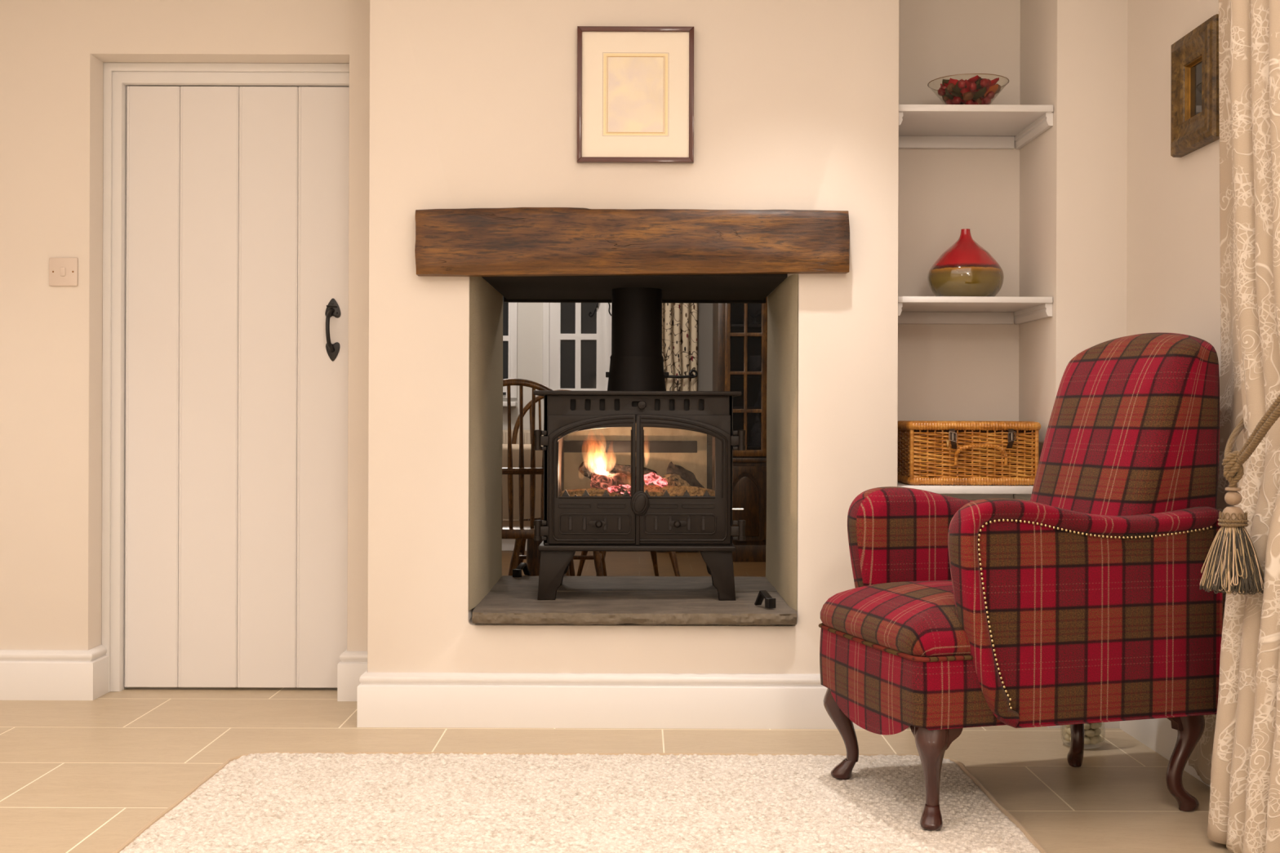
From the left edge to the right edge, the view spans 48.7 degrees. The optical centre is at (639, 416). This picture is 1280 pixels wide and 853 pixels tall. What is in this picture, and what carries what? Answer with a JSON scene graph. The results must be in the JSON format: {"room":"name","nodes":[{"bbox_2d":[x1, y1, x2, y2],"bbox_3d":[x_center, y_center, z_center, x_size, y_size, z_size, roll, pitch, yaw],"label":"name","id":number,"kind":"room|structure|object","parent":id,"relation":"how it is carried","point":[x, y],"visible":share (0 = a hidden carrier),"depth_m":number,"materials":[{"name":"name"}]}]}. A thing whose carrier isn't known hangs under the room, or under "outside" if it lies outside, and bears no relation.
{"room":"living room","nodes":[
{"label":"living room","id":0,"kind":"room"},
{"bbox_2d":[0,0,369,651],"bbox_3d":[-1.727,-0.312,4.580,1.943,2.360,0.460,0,0,0],"label":"wall","id":1,"kind":"structure","parent":0,"point":[54,53],"depth_m":4.35,"materials":[{"name":"beige paint"}]},
{"bbox_2d":[0,644,108,700],"bbox_3d":[-2.188,0.791,4.396,1.030,0.150,0.138,0,0,0],"label":"baseboard","id":2,"kind":"structure","parent":1,"relation":"attached to","point":[24,674],"depth_m":4.33,"materials":[{"name":"white paint"}]},
{"bbox_2d":[48,257,78,285],"bbox_3d":[-1.770,-0.445,4.344,0.087,0.087,0.012,0,0,0],"label":"light switch","id":3,"kind":"object","parent":1,"relation":"attached to","point":[62,271],"visible":1,"depth_m":4.34,"materials":[{"name":"beige plastic"}]},
{"bbox_2d":[101,62,349,692],"bbox_3d":[-1.296,-0.122,4.556,0.795,1.984,0.207,0,0,0],"label":"trim","id":4,"kind":"structure","parent":1,"relation":"attached to","point":[117,76],"depth_m":4.46,"materials":[{"name":"white paint"}]},
{"bbox_2d":[124,85,349,688],"bbox_3d":[-1.274,-0.095,4.489,0.722,1.908,0.086,0,0,0],"label":"door","id":5,"kind":"structure","parent":1,"relation":"in","point":[237,201],"depth_m":4.49,"materials":[{"name":"white paint"}]},
{"bbox_2d":[502,302,712,485],"bbox_3d":[-0.199,-0.307,9.275,5.600,2.360,0.150,0,0,0],"label":"wall","id":6,"kind":"structure","parent":0,"point":[530,315],"depth_m":9.20,"materials":[{"name":"paint"}]},
{"bbox_2d":[502,296,517,406],"bbox_3d":[-0.989,-0.588,9.155,0.386,1.043,0.150,0,0,0],"label":"window","id":7,"kind":"structure","parent":6,"relation":"in","point":[509,309],"depth_m":9.18,"materials":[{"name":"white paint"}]},
{"bbox_2d":[502,538,527,551],"bbox_3d":[-0.203,0.808,9.190,5.600,0.130,0.020,0,0,0],"label":"baseboard","id":8,"kind":"structure","parent":6,"relation":"attached to","point":[508,544],"depth_m":9.18,"materials":[{"name":"white paint"}]},
{"bbox_2d":[502,429,543,520],"bbox_3d":[-0.878,0.417,9.157,0.644,0.667,0.084,0,0,0],"label":"radiator","id":9,"kind":"object","parent":6,"relation":"attached to","point":[526,436],"visible":0.06,"depth_m":9.13,"materials":[{"name":"white metal"}]},
{"bbox_2d":[542,302,611,391],"bbox_3d":[-0.404,-0.616,9.198,0.453,0.982,0.064,0,0,0],"label":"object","id":10,"kind":"structure","parent":6,"relation":"in","point":[577,336],"depth_m":9.19,"materials":[{"name":"white paint"}]},
{"bbox_2d":[668,368,697,378],"bbox_3d":[0.213,-0.275,9.079,0.299,0.060,0.120,0,0,31],"label":"curtain rod","id":11,"kind":"object","parent":6,"relation":"attached to","point":[690,375],"visible":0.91,"depth_m":9.04,"materials":[{"name":"black metal"}]},
{"bbox_2d":[652,302,697,484],"bbox_3d":[0.225,-0.265,9.108,0.300,2.220,0.059,0,0,0],"label":"curtain","id":12,"kind":"object","parent":11,"relation":"attached to","point":[679,320],"visible":0.22,"depth_m":9.09,"materials":[{"name":"fabric"}]},
{"bbox_2d":[0,551,1233,852],"bbox_3d":[-0.203,0.903,3.500,5.600,0.060,11.400,0,0,0],"label":"floor","id":13,"kind":"structure","parent":0,"point":[77,776],"depth_m":3.70,"materials":[{"name":"tile"}]},
{"bbox_2d":[526,517,542,576],"bbox_3d":[-1.027,0.498,5.990,1.450,0.745,0.820,0,0,0],"label":"dining table","id":14,"kind":"object","parent":13,"relation":"on","point":[533,554],"visible":0.02,"depth_m":5.67,"materials":[{"name":"brown wood"}]},
{"bbox_2d":[502,444,582,519],"bbox_3d":[-1.025,0.261,5.990,1.576,0.277,0.948,0,0,0],"label":"table cloth","id":15,"kind":"object","parent":14,"relation":"on","point":[515,447],"visible":0.04,"depth_m":5.55,"materials":[{"name":"beige"}]},
{"bbox_2d":[502,378,590,576],"bbox_3d":[-0.442,0.370,5.222,0.575,1.010,0.498,0,0,0],"label":"spindle chair","id":16,"kind":"object","parent":13,"relation":"on","point":[511,529],"visible":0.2,"depth_m":5.03,"materials":[{"name":"brown wood"}]},
{"bbox_2d":[508,389,615,576],"bbox_3d":[-0.389,0.370,6.778,0.575,1.010,0.498,0,0,0],"label":"spindle chair","id":17,"kind":"object","parent":13,"relation":"on","point":[517,556],"visible":0.23,"depth_m":6.89,"materials":[{"name":"brown wood"}]},
{"bbox_2d":[112,751,1047,852],"bbox_3d":[-0.116,0.866,2.591,1.855,0.016,2.081,0,0,0],"label":"rug","id":18,"kind":"object","parent":13,"relation":"on","point":[272,802],"visible":0.98,"depth_m":3.12,"materials":[{"name":"beige fabric"}]},
{"bbox_2d":[576,428,681,576],"bbox_3d":[-0.044,0.372,7.404,0.498,1.010,0.575,0,0,-14],"label":"spindle chair","id":19,"kind":"object","parent":13,"relation":"on","point":[673,556],"visible":0.07,"depth_m":7.54,"materials":[{"name":"brown wood"}]},
{"bbox_2d":[712,297,767,561],"bbox_3d":[0.780,-0.173,8.849,0.640,2.100,0.642,0,0,0],"label":"tall cabinet","id":20,"kind":"object","parent":13,"relation":"on","point":[734,340],"visible":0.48,"depth_m":8.54,"materials":[{"name":"brown wood"}]},
{"bbox_2d":[730,374,760,377],"bbox_3d":[0.780,-0.263,8.865,0.580,0.018,0.570,0,0,0],"label":"shelf","id":21,"kind":"object","parent":20,"relation":"attached to","point":[731,375],"depth_m":8.81,"materials":[{"name":"brown wood"}]},
{"bbox_2d":[730,324,761,333],"bbox_3d":[0.781,-0.552,8.865,0.580,0.018,0.570,0,0,0],"label":"shelf","id":22,"kind":"object","parent":20,"relation":"attached to","point":[754,328],"depth_m":8.72,"materials":[{"name":"brown wood"}]},
{"bbox_2d":[732,444,760,449],"bbox_3d":[0.779,0.191,8.865,0.580,0.018,0.570,0,0,0],"label":"shelf","id":23,"kind":"object","parent":20,"relation":"attached to","point":[748,447],"depth_m":8.58,"materials":[{"name":"brown wood"}]},
{"bbox_2d":[733,406,760,408],"bbox_3d":[0.780,-0.052,8.865,0.580,0.018,0.570,0,0,0],"label":"shelf","id":24,"kind":"object","parent":20,"relation":"attached to","point":[734,407],"depth_m":8.58,"materials":[{"name":"brown wood"}]},
{"bbox_2d":[747,303,761,324],"bbox_3d":[0.704,-0.642,8.670,0.120,0.160,0.120,0,0,0],"label":"glass goblet","id":25,"kind":"object","parent":20,"relation":"on","point":[754,310],"visible":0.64,"depth_m":8.63,"materials":[{"name":"clear glass"}]},
{"bbox_2d":[747,355,761,371],"bbox_3d":[0.704,-0.323,8.670,0.090,0.100,0.090,0,0,0],"label":"crystal tumbler","id":26,"kind":"object","parent":20,"relation":"on","point":[754,362],"visible":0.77,"depth_m":8.64,"materials":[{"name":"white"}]},
{"bbox_2d":[750,401,760,446],"bbox_3d":[0.717,0.044,8.670,0.084,0.275,0.084,0,0,0],"label":"glass decanter","id":27,"kind":"object","parent":20,"relation":"on","point":[755,432],"visible":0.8,"depth_m":8.64,"materials":[{"name":"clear glass"}]},
{"bbox_2d":[757,383,760,406],"bbox_3d":[0.754,-0.132,8.670,0.072,0.140,0.072,0,0,0],"label":"jug","id":28,"kind":"object","parent":20,"relation":"on","point":[759,389],"visible":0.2,"depth_m":8.65,"materials":[{"name":"white"}]},
{"bbox_2d":[818,332,1222,831],"bbox_3d":[0.858,0.337,3.262,0.774,1.074,0.584,0,0,-16],"label":"armchair","id":29,"kind":"object","parent":13,"relation":"on","point":[1078,602],"visible":1,"depth_m":3.07,"materials":[{"name":"fabric"}]},
{"bbox_2d":[820,580,970,657],"bbox_3d":[0.769,0.441,3.238,0.590,0.119,0.516,0,0,-16],"label":"seat cushion","id":30,"kind":"object","parent":29,"relation":"on","point":[882,618],"depth_m":3.07,"materials":[{"name":"fabric"}]},
{"bbox_2d":[1060,722,1105,749],"bbox_3d":[1.180,0.748,3.770,0.114,0.259,0.114,0,0,0],"label":"floor vase","id":31,"kind":"object","parent":13,"relation":"on","point":[1104,722],"visible":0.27,"depth_m":3.75,"materials":[{"name":"clear glass"}]},
{"bbox_2d":[1064,733,1071,741],"bbox_3d":[1.144,0.855,3.770,0.024,0.020,0.028,0,0,-3],"label":"pebble","id":32,"kind":"object","parent":31,"relation":"in","point":[1067,737],"visible":0.66,"depth_m":3.76,"materials":[{"name":"beige stone"}]},
{"bbox_2d":[1084,737,1090,745],"bbox_3d":[1.174,0.856,3.735,0.029,0.020,0.024,0,0,16],"label":"pebble","id":33,"kind":"object","parent":31,"relation":"in","point":[1086,740],"visible":0.6,"depth_m":3.73,"materials":[{"name":"beige stone"}]},
{"bbox_2d":[1084,723,1090,729],"bbox_3d":[1.174,0.816,3.735,0.028,0.020,0.024,0,0,7],"label":"pebble","id":34,"kind":"object","parent":31,"relation":"in","point":[1087,726],"visible":0.51,"depth_m":3.73,"materials":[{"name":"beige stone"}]},
{"bbox_2d":[1084,729,1095,737],"bbox_3d":[1.186,0.836,3.735,0.028,0.020,0.023,0,0,-14],"label":"pebble","id":35,"kind":"object","parent":31,"relation":"in","point":[1090,733],"visible":0.99,"depth_m":3.73,"materials":[{"name":"beige stone"}]},
{"bbox_2d":[1088,736,1098,744],"bbox_3d":[1.198,0.855,3.739,0.028,0.021,0.024,0,0,-34],"label":"pebble","id":36,"kind":"object","parent":31,"relation":"in","point":[1094,740],"visible":1,"depth_m":3.73,"materials":[{"name":"beige stone"}]},
{"bbox_2d":[1089,722,1098,729],"bbox_3d":[1.198,0.817,3.739,0.029,0.020,0.024,0,0,-33],"label":"pebble","id":37,"kind":"object","parent":31,"relation":"in","point":[1093,726],"visible":0.81,"depth_m":3.73,"materials":[{"name":"beige stone"}]},
{"bbox_2d":[1092,728,1101,736],"bbox_3d":[1.208,0.836,3.747,0.023,0.020,0.029,0,0,35],"label":"pebble","id":38,"kind":"object","parent":31,"relation":"in","point":[1098,731],"visible":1,"depth_m":3.74,"materials":[{"name":"beige stone"}]},
{"bbox_2d":[367,0,899,674],"bbox_3d":[-0.018,-0.306,4.400,1.494,2.360,0.820,0,0,0],"label":"wall","id":39,"kind":"structure","parent":0,"point":[473,103],"depth_m":3.99,"materials":[{"name":"beige paint"}]},
{"bbox_2d":[468,276,502,610],"bbox_3d":[-0.468,0.068,4.399,0.015,0.958,0.820,0,0,1],"label":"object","id":40,"kind":"structure","parent":39,"relation":"attached to","point":[486,316],"depth_m":4.26,"materials":[{"name":"paint"}]},
{"bbox_2d":[337,649,906,729],"bbox_3d":[-0.088,0.798,4.208,1.673,0.150,0.484,0,0,0],"label":"baseboard","id":41,"kind":"structure","parent":39,"relation":"attached to","point":[384,700],"depth_m":3.97,"materials":[{"name":"white paint"}]},
{"bbox_2d":[414,207,849,276],"bbox_3d":[-0.021,-0.489,3.959,1.209,0.191,0.062,0,0,0],"label":"mantel beam","id":42,"kind":"structure","parent":39,"relation":"attached to","point":[509,242],"depth_m":3.93,"materials":[{"name":"brown wood"}]},
{"bbox_2d":[490,575,777,591],"bbox_3d":[-0.020,0.562,4.619,0.919,0.041,0.406,0,0,0],"label":"hearth slab","id":43,"kind":"object","parent":39,"relation":"on","point":[506,583],"visible":0.59,"depth_m":4.60,"materials":[{"name":"grey stone"}]},
{"bbox_2d":[512,562,530,577],"bbox_3d":[-0.401,0.519,4.794,0.026,0.047,0.070,0,0,34],"label":"tool","id":44,"kind":"object","parent":43,"relation":"on","point":[517,572],"visible":1,"depth_m":4.78,"materials":[{"name":"black metal"}]},
{"bbox_2d":[471,591,796,625],"bbox_3d":[-0.015,0.564,4.181,0.909,0.040,0.474,0,0,0],"label":"hearth slab","id":45,"kind":"object","parent":39,"relation":"on","point":[497,607],"visible":0.91,"depth_m":4.01,"materials":[{"name":"grey stone"}]},
{"bbox_2d":[533,287,745,600],"bbox_3d":[-0.001,0.070,4.388,0.629,0.951,0.476,0,0,0],"label":"wood stove","id":46,"kind":"object","parent":45,"relation":"on","point":[636,397],"visible":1,"depth_m":4.20,"materials":[{"name":"metal"}]},
{"bbox_2d":[603,463,657,476],"bbox_3d":[-0.031,0.177,4.466,0.170,0.059,0.047,0,0,0],"label":"log","id":47,"kind":"object","parent":46,"relation":"in","point":[614,468],"visible":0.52,"depth_m":4.45,"materials":[{"name":"brown wood"}]},
{"bbox_2d":[560,484,715,496],"bbox_3d":[-0.006,0.242,4.373,0.482,0.063,0.069,0,0,0],"label":"bed","id":48,"kind":"object","parent":46,"relation":"on","point":[652,490],"visible":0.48,"depth_m":4.36,"materials":[{"name":"brown wood"}]},
{"bbox_2d":[578,461,614,479],"bbox_3d":[-0.132,0.183,4.405,0.120,0.089,0.056,0,0,20],"label":"log","id":49,"kind":"object","parent":48,"relation":"on","point":[587,469],"visible":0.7,"depth_m":4.39,"materials":[{"name":"brown wood"}]},
{"bbox_2d":[590,472,631,496],"bbox_3d":[-0.081,0.212,4.369,0.145,0.080,0.066,0,0,0],"label":"log","id":50,"kind":"object","parent":48,"relation":"on","point":[598,481],"visible":0.77,"depth_m":4.35,"materials":[{"name":"brown wood"}]},
{"bbox_2d":[608,484,631,493],"bbox_3d":[-0.062,0.222,4.351,0.074,0.032,0.035,0,0,0],"label":"embers","id":51,"kind":"object","parent":48,"relation":"on","point":[613,488],"visible":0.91,"depth_m":4.34,"materials":[{"name":"red"}]},
{"bbox_2d":[644,472,667,487],"bbox_3d":[0.046,0.196,4.358,0.078,0.049,0.040,0,0,0],"label":"embers","id":52,"kind":"object","parent":48,"relation":"on","point":[651,477],"visible":0.95,"depth_m":4.35,"materials":[{"name":"red"}]},
{"bbox_2d":[661,474,691,486],"bbox_3d":[0.120,0.220,4.408,0.133,0.083,0.057,0,0,8],"label":"log","id":53,"kind":"object","parent":46,"relation":"in","point":[676,480],"visible":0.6,"depth_m":4.39,"materials":[{"name":"brown wood"}]},
{"bbox_2d":[666,461,704,488],"bbox_3d":[0.144,0.195,4.425,0.130,0.109,0.046,0,0,25],"label":"log","id":54,"kind":"object","parent":46,"relation":"in","point":[689,477],"visible":0.73,"depth_m":4.42,"materials":[{"name":"brown wood"}]},
{"bbox_2d":[754,590,775,608],"bbox_3d":[0.357,0.522,4.052,0.026,0.047,0.070,0,0,-34],"label":"tool","id":55,"kind":"object","parent":45,"relation":"on","point":[770,602],"visible":1,"depth_m":4.04,"materials":[{"name":"black metal"}]},
{"bbox_2d":[481,273,787,303],"bbox_3d":[-0.017,-0.398,4.404,0.887,0.021,0.819,0,0,0],"label":"trim","id":56,"kind":"structure","parent":39,"relation":"attached to","point":[689,288],"depth_m":4.31,"materials":[{"name":"black metal"}]},
{"bbox_2d":[577,26,693,163],"bbox_3d":[-0.013,-0.905,3.978,0.328,0.380,0.023,0,0,0],"label":"framed picture","id":57,"kind":"object","parent":39,"relation":"attached to","point":[635,84],"visible":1,"depth_m":3.98,"materials":[{"name":"beige paper"}]},
{"bbox_2d":[608,57,663,131],"bbox_3d":[-0.011,-0.905,3.975,0.154,0.208,0.001,0,0,0],"label":"print","id":58,"kind":"object","parent":57,"relation":"attached to","point":[635,84],"depth_m":3.98},
{"bbox_2d":[765,273,798,611],"bbox_3d":[0.431,0.071,4.399,0.013,0.958,0.820,0,0,-1],"label":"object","id":59,"kind":"structure","parent":39,"relation":"attached to","point":[781,540],"depth_m":4.27,"materials":[{"name":"paint"}]},
{"bbox_2d":[897,0,1127,500],"bbox_3d":[1.099,-0.302,4.410,0.760,2.360,0.800,0,0,0],"label":"wall niche","id":60,"kind":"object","parent":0,"point":[1051,211],"visible":0.26,"depth_m":4.38,"materials":[{"name":"beige paint"}]},
{"bbox_2d":[897,481,1033,500],"bbox_3d":[0.952,0.228,4.215,0.448,0.059,0.369,0,0,0],"label":"shelf","id":61,"kind":"object","parent":60,"relation":"attached to","point":[1024,492],"visible":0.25,"depth_m":4.03,"materials":[{"name":"white paint"}]},
{"bbox_2d":[897,420,1040,485],"bbox_3d":[0.962,0.105,4.189,0.388,0.186,0.305,0,0,0],"label":"wicker hamper","id":62,"kind":"object","parent":61,"relation":"on","point":[931,452],"visible":0.97,"depth_m":4.07,"materials":[{"name":"brown wicker"}]},
{"bbox_2d":[897,296,1053,324],"bbox_3d":[0.954,-0.315,4.215,0.448,0.055,0.369,0,0,0],"label":"shelf","id":63,"kind":"object","parent":60,"relation":"attached to","point":[911,309],"visible":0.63,"depth_m":4.22,"materials":[{"name":"white paint"}]},
{"bbox_2d":[927,228,1004,296],"bbox_3d":[0.964,-0.449,4.190,0.221,0.212,0.221,0,0,0],"label":"vase","id":64,"kind":"object","parent":63,"relation":"on","point":[966,268],"visible":0.81,"depth_m":4.11,"materials":[{"name":"ceramic"}]},
{"bbox_2d":[898,104,1053,149],"bbox_3d":[0.956,-0.861,4.215,0.448,0.057,0.369,0,0,0],"label":"shelf","id":65,"kind":"object","parent":60,"relation":"attached to","point":[999,126],"visible":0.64,"depth_m":4.21,"materials":[{"name":"white paint"}]},
{"bbox_2d":[927,73,1008,104],"bbox_3d":[0.972,-0.940,4.190,0.236,0.098,0.236,0,0,0],"label":"glass bowl","id":66,"kind":"object","parent":65,"relation":"on","point":[1005,85],"visible":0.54,"depth_m":4.14,"materials":[{"name":"clear glass"}]},
{"bbox_2d":[937,88,946,96],"bbox_3d":[0.896,-0.963,4.198,0.025,0.025,0.022,0,0,11],"label":"berry","id":67,"kind":"object","parent":66,"relation":"in","point":[940,92],"visible":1,"depth_m":4.19,"materials":[{"name":"red food"}]},
{"bbox_2d":[940,84,946,92],"bbox_3d":[0.900,-0.971,4.184,0.024,0.026,0.023,0,0,4],"label":"berry","id":68,"kind":"object","parent":66,"relation":"in","point":[942,86],"visible":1,"depth_m":4.18,"materials":[{"name":"red food"}]},
{"bbox_2d":[942,96,948,102],"bbox_3d":[0.911,-0.953,4.207,0.022,0.034,0.034,0,0,30],"label":"seed pod","id":69,"kind":"object","parent":66,"relation":"in","point":[944,98],"visible":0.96,"depth_m":4.20,"materials":[{"name":"brown"}]},
{"bbox_2d":[942,93,953,99],"bbox_3d":[0.927,-0.950,4.196,0.064,0.018,0.033,0,0,-5],"label":"dried leaf","id":70,"kind":"object","parent":66,"relation":"in","point":[944,95],"visible":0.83,"depth_m":4.20,"materials":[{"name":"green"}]},
{"bbox_2d":[945,98,951,104],"bbox_3d":[0.921,-0.935,4.210,0.022,0.027,0.025,0,0,35],"label":"berry","id":71,"kind":"object","parent":66,"relation":"in","point":[948,101],"visible":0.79,"depth_m":4.20,"materials":[{"name":"red food"}]},
{"bbox_2d":[945,88,953,97],"bbox_3d":[0.923,-0.957,4.174,0.062,0.023,0.033,0,0,-27],"label":"dried leaf","id":72,"kind":"object","parent":66,"relation":"in","point":[946,90],"visible":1,"depth_m":4.17,"materials":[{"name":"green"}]},
{"label":"dried petal","id":73,"kind":"object","parent":72,"relation":"on","visible":0},
{"label":"dried petal","id":74,"kind":"object","parent":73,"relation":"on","visible":0},
{"bbox_2d":[942,79,949,85],"bbox_3d":[0.914,-0.977,4.174,0.053,0.035,0.035,0,0,-9],"label":"dried leaf","id":75,"kind":"object","parent":74,"relation":"on","point":[945,81],"visible":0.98,"depth_m":4.16,"materials":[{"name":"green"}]},
{"bbox_2d":[946,83,955,92],"bbox_3d":[0.916,-0.969,4.160,0.026,0.029,0.032,0,0,38],"label":"seed pod","id":76,"kind":"object","parent":66,"relation":"in","point":[949,88],"visible":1,"depth_m":4.15,"materials":[{"name":"brown"}]},
{"bbox_2d":[947,77,959,88],"bbox_3d":[0.930,-0.974,4.162,0.048,0.040,0.042,0,0,-11],"label":"dried petal","id":77,"kind":"object","parent":66,"relation":"in","point":[954,82],"visible":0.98,"depth_m":4.15,"materials":[{"name":"red"}]},
{"bbox_2d":[952,96,961,104],"bbox_3d":[0.932,-0.932,4.163,0.025,0.025,0.022,0,0,39],"label":"berry","id":78,"kind":"object","parent":66,"relation":"in","point":[956,100],"visible":1,"depth_m":4.16,"materials":[{"name":"red food"}]},
{"bbox_2d":[951,86,963,97],"bbox_3d":[0.933,-0.954,4.164,0.036,0.030,0.059,0,0,45],"label":"dried leaf","id":79,"kind":"object","parent":66,"relation":"in","point":[955,91],"visible":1,"depth_m":4.15,"materials":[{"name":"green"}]},
{"bbox_2d":[951,92,963,99],"bbox_3d":[0.941,-0.943,4.167,0.063,0.018,0.035,0,0,-40],"label":"dried leaf","id":80,"kind":"object","parent":66,"relation":"in","point":[953,94],"visible":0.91,"depth_m":4.15,"materials":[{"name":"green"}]},
{"bbox_2d":[955,80,966,90],"bbox_3d":[0.943,-0.963,4.146,0.035,0.033,0.057,0,0,43],"label":"dried leaf","id":81,"kind":"object","parent":66,"relation":"in","point":[956,85],"visible":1,"depth_m":4.14,"materials":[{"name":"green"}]},
{"bbox_2d":[957,80,966,88],"bbox_3d":[0.936,-0.967,4.114,0.026,0.026,0.021,0,0,42],"label":"berry","id":82,"kind":"object","parent":66,"relation":"in","point":[962,83],"visible":1,"depth_m":4.11,"materials":[{"name":"red food"}]},
{"bbox_2d":[960,87,970,96],"bbox_3d":[0.957,-0.952,4.162,0.047,0.027,0.050,0,0,-29],"label":"dried petal","id":83,"kind":"object","parent":66,"relation":"in","point":[965,90],"visible":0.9,"depth_m":4.14,"materials":[{"name":"red"}]},
{"bbox_2d":[962,91,973,101],"bbox_3d":[0.962,-0.938,4.146,0.032,0.028,0.028,0,0,-23],"label":"seed pod","id":84,"kind":"object","parent":66,"relation":"in","point":[968,95],"visible":1,"depth_m":4.14,"materials":[{"name":"brown"}]},
{"bbox_2d":[965,100,973,104],"bbox_3d":[0.968,-0.918,4.152,0.025,0.025,0.022,0,0,-35],"label":"berry","id":85,"kind":"object","parent":66,"relation":"in","point":[968,102],"visible":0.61,"depth_m":4.14,"materials":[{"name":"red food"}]},
{"bbox_2d":[968,81,977,90],"bbox_3d":[0.969,-0.961,4.118,0.021,0.027,0.026,0,0,37],"label":"berry","id":86,"kind":"object","parent":66,"relation":"in","point":[972,86],"visible":1,"depth_m":4.11,"materials":[{"name":"red food"}]},
{"bbox_2d":[968,80,981,91],"bbox_3d":[0.979,-0.964,4.135,0.034,0.025,0.061,0,0,-1],"label":"dried leaf","id":87,"kind":"object","parent":66,"relation":"in","point":[977,82],"visible":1,"depth_m":4.11,"materials":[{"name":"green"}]},
{"label":"dried leaf","id":88,"kind":"object","parent":87,"relation":"on","visible":0},
{"label":"dried petal","id":89,"kind":"object","parent":88,"relation":"on","visible":0},
{"bbox_2d":[967,75,981,82],"bbox_3d":[0.974,-0.982,4.135,0.050,0.019,0.050,0,0,33],"label":"dried petal","id":90,"kind":"object","parent":89,"relation":"on","point":[976,77],"visible":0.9,"depth_m":4.12,"materials":[{"name":"red"}]},
{"bbox_2d":[974,97,982,104],"bbox_3d":[0.999,-0.926,4.180,0.022,0.034,0.034,0,0,9],"label":"seed pod","id":91,"kind":"object","parent":66,"relation":"in","point":[978,100],"visible":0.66,"depth_m":4.17,"materials":[{"name":"brown plant"}]},
{"bbox_2d":[973,86,986,100],"bbox_3d":[0.995,-0.948,4.149,0.036,0.028,0.060,0,0,-14],"label":"dried leaf","id":92,"kind":"object","parent":66,"relation":"in","point":[981,92],"visible":1,"depth_m":4.14,"materials":[{"name":"green plant"}]},
{"bbox_2d":[979,78,988,87],"bbox_3d":[1.002,-0.973,4.119,0.025,0.026,0.021,0,0,8],"label":"berry","id":93,"kind":"object","parent":66,"relation":"in","point":[984,82],"visible":1,"depth_m":4.11,"materials":[{"name":"red food"}]},
{"bbox_2d":[982,96,991,104],"bbox_3d":[1.024,-0.934,4.178,0.026,0.025,0.022,0,0,-11],"label":"berry","id":94,"kind":"object","parent":66,"relation":"in","point":[986,100],"visible":0.98,"depth_m":4.17,"materials":[{"name":"red food"}]},
{"bbox_2d":[985,79,991,88],"bbox_3d":[1.014,-0.973,4.129,0.025,0.026,0.022,0,0,-44],"label":"berry","id":95,"kind":"object","parent":66,"relation":"in","point":[988,80],"visible":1,"depth_m":4.12,"materials":[{"name":"red food"}]},
{"bbox_2d":[986,90,995,99],"bbox_3d":[1.034,-0.948,4.170,0.025,0.023,0.025,0,0,-20],"label":"berry","id":96,"kind":"object","parent":66,"relation":"in","point":[990,95],"visible":1,"depth_m":4.16,"materials":[{"name":"red food"}]},
{"bbox_2d":[982,77,999,87],"bbox_3d":[1.025,-0.979,4.150,0.048,0.025,0.050,0,0,-12],"label":"dried petal","id":97,"kind":"object","parent":66,"relation":"in","point":[993,82],"visible":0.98,"depth_m":4.13,"materials":[{"name":"red"}]},
{"bbox_2d":[983,84,998,97],"bbox_3d":[1.035,-0.962,4.175,0.045,0.036,0.033,0,0,-35],"label":"peel","id":98,"kind":"object","parent":66,"relation":"in","point":[993,88],"visible":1,"depth_m":4.17,"materials":[{"name":"orange"}]},
{"bbox_2d":[995,84,1000,93],"bbox_3d":[1.057,-0.973,4.202,0.028,0.029,0.033,0,0,43],"label":"seed pod","id":99,"kind":"object","parent":66,"relation":"in","point":[997,91],"visible":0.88,"depth_m":4.20,"materials":[{"name":"brown plant"}]},
{"bbox_2d":[1046,721,1119,728],"bbox_3d":[1.111,0.803,4.244,0.737,0.150,0.313,0,0,44],"label":"baseboard","id":100,"kind":"structure","parent":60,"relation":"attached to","point":[1110,725],"depth_m":3.99,"materials":[{"name":"white paint"}]},
{"bbox_2d":[1126,0,1221,373],"bbox_3d":[1.439,-0.301,0.910,0.120,2.360,6.220,0,0,0],"label":"wall","id":101,"kind":"structure","parent":0,"point":[1173,243],"depth_m":3.71,"materials":[{"name":"beige paint"}]},
{"bbox_2d":[1120,718,1210,787],"bbox_3d":[1.363,0.803,0.905,0.024,0.150,6.210,0,0,0],"label":"baseboard","id":102,"kind":"structure","parent":101,"relation":"attached to","point":[1157,735],"depth_m":3.70,"materials":[{"name":"white paint"}]},
{"bbox_2d":[1170,13,1219,157],"bbox_3d":[1.362,-0.806,3.473,0.036,0.289,0.269,0,0,0],"label":"frame","id":103,"kind":"object","parent":101,"relation":"attached to","point":[1194,62],"visible":0.98,"depth_m":3.46,"materials":[{"name":"brown wood"}]},
{"bbox_2d":[1190,61,1201,117],"bbox_3d":[1.375,-0.806,3.473,0.006,0.149,0.129,0,0,0],"label":"mirror glass","id":104,"kind":"object","parent":101,"relation":"attached to","point":[1195,66],"depth_m":3.49,"materials":[{"name":"black"}]},
{"bbox_2d":[1188,0,1279,852],"bbox_3d":[1.246,-0.298,2.714,0.182,2.328,1.522,0,0,3],"label":"curtain","id":105,"kind":"object","parent":101,"relation":"hanging from","point":[1237,753],"visible":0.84,"depth_m":2.81,"materials":[{"name":"fabric"}]},
{"bbox_2d":[1199,394,1279,595],"bbox_3d":[1.178,0.113,2.772,0.148,0.461,0.537,0,0,11],"label":"tieback","id":106,"kind":"object","parent":105,"relation":"attached to","point":[1233,565],"visible":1,"depth_m":2.75,"materials":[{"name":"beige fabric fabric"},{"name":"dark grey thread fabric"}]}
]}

